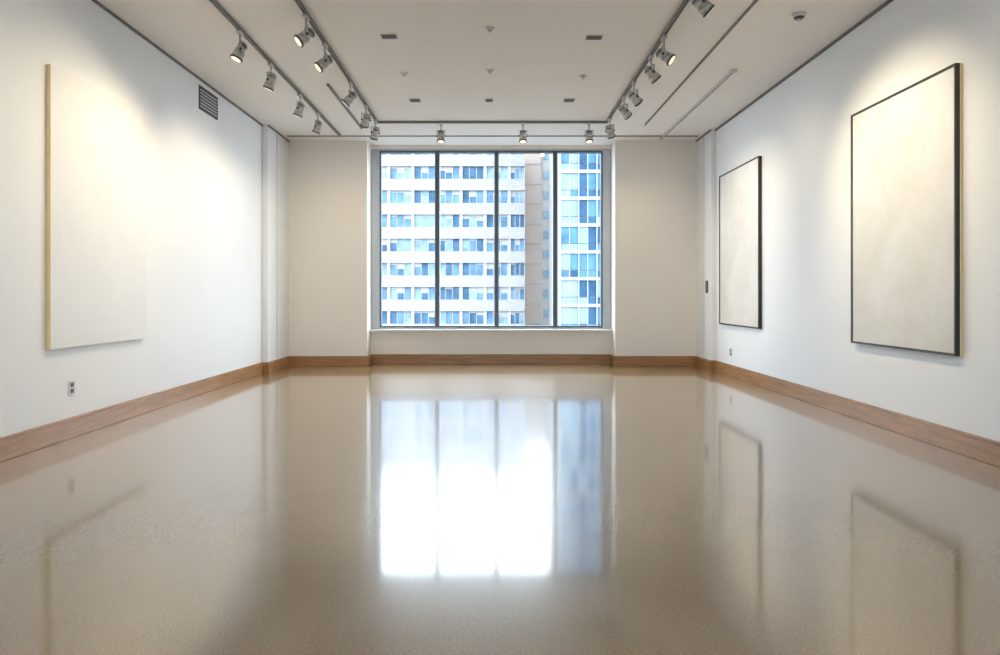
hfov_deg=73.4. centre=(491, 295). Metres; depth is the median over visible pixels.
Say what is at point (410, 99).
ceiling air vent
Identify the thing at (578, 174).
glass tower
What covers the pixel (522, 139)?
track spotlight
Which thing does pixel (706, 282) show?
wall thermostat
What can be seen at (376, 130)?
track spotlight
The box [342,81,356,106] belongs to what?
track spotlight
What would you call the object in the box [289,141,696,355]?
wall
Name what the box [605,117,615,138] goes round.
track spotlight
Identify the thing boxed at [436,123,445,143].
track spotlight
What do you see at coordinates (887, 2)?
trim
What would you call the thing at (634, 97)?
track spotlight
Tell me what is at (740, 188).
blank canvas
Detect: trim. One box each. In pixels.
[92,0,289,141]
[695,0,893,141]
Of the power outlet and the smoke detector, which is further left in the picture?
the power outlet
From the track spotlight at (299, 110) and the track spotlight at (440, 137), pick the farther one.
the track spotlight at (440, 137)
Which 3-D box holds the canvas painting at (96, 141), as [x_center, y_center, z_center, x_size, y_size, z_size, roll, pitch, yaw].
[-3.555,-0.715,6.125,0.035,2.290,1.490,0,0,0]
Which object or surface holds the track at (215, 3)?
attached to the ceiling
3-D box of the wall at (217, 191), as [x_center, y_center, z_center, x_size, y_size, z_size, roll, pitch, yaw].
[-3.676,-0.730,3.820,0.397,3.860,16.640,0,0,0]
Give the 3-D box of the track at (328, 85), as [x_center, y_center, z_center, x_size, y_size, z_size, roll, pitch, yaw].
[-2.058,-2.647,9.500,0.025,0.024,2.200,0,0,0]
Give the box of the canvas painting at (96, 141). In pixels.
[46,64,145,349]
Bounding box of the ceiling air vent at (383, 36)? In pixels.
[380,34,397,38]
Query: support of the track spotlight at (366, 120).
hanging from the track at (298, 2)
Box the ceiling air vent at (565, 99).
[563,98,574,101]
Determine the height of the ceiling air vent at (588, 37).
0.012 m
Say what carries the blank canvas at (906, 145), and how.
attached to the wall at (800, 129)
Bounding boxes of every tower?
[525,154,548,325]
[549,154,599,325]
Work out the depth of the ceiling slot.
7.34 m
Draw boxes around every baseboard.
[0,356,289,461]
[290,354,694,365]
[695,356,999,466]
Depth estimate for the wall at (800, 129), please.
6.85 m
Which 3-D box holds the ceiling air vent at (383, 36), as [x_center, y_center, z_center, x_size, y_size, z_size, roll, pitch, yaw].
[-1.054,-2.653,6.865,0.174,0.012,0.124,0,0,0]
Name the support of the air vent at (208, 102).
in the wall at (217, 191)
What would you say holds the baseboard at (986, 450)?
attached to the wall at (800, 129)
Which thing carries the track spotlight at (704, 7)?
hanging from the track at (298, 2)
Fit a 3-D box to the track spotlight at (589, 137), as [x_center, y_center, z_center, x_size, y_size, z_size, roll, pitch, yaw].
[1.474,-2.474,10.188,0.138,0.297,0.136,0,0,38]
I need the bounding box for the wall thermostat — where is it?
[705,281,707,292]
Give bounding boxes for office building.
[382,154,524,325]
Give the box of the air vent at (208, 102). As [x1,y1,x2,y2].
[199,85,217,119]
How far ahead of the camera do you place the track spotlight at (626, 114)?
8.81 m
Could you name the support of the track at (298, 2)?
attached to the ceiling
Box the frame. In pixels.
[371,149,610,328]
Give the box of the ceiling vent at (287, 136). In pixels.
[287,136,697,136]
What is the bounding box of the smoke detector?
[791,11,805,21]
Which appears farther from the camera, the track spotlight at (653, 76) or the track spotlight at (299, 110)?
the track spotlight at (299, 110)
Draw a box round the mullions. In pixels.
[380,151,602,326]
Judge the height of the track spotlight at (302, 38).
0.299 m
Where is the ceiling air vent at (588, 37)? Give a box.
[585,35,602,39]
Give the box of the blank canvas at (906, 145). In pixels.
[851,63,961,355]
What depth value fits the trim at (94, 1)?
7.51 m
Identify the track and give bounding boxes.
[209,0,340,136]
[294,0,689,123]
[327,84,362,128]
[660,69,736,139]
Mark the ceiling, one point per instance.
(537, 51)
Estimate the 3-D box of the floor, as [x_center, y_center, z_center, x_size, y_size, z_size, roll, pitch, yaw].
[0.003,1.350,3.820,7.755,0.300,16.640,0,0,0]
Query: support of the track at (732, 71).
attached to the ceiling
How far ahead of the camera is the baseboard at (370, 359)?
11.81 m
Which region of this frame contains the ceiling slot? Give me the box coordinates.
[645,0,757,124]
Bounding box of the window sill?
[370,329,612,330]
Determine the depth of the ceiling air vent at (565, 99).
9.09 m
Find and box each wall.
[0,0,288,436]
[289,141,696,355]
[697,0,999,441]
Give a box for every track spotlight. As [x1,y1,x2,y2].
[230,30,247,62]
[263,63,276,90]
[293,93,304,117]
[294,13,315,47]
[312,112,322,134]
[314,42,333,72]
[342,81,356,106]
[360,105,370,127]
[370,119,379,140]
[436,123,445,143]
[518,123,527,143]
[584,123,593,143]
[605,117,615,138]
[618,96,631,119]
[627,81,642,106]
[644,55,660,83]
[655,35,675,65]
[691,0,714,17]
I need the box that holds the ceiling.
[97,0,886,144]
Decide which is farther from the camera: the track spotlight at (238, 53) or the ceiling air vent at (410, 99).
the ceiling air vent at (410, 99)
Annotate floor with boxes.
[0,364,999,654]
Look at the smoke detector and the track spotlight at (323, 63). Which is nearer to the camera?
the smoke detector
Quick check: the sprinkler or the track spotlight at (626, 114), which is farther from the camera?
the track spotlight at (626, 114)
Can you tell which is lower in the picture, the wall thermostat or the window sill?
the window sill
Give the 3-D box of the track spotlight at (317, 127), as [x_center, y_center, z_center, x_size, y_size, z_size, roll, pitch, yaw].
[-2.512,-2.472,9.641,0.162,0.302,0.144,0,0,0]
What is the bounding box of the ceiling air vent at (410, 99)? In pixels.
[409,98,420,101]
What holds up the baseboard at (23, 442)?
attached to the wall at (217, 191)
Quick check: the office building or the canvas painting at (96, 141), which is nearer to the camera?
the canvas painting at (96, 141)
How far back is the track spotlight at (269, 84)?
7.55 m
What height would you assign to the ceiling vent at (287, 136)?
0.012 m
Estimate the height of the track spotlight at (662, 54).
0.297 m
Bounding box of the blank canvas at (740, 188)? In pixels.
[719,156,761,328]

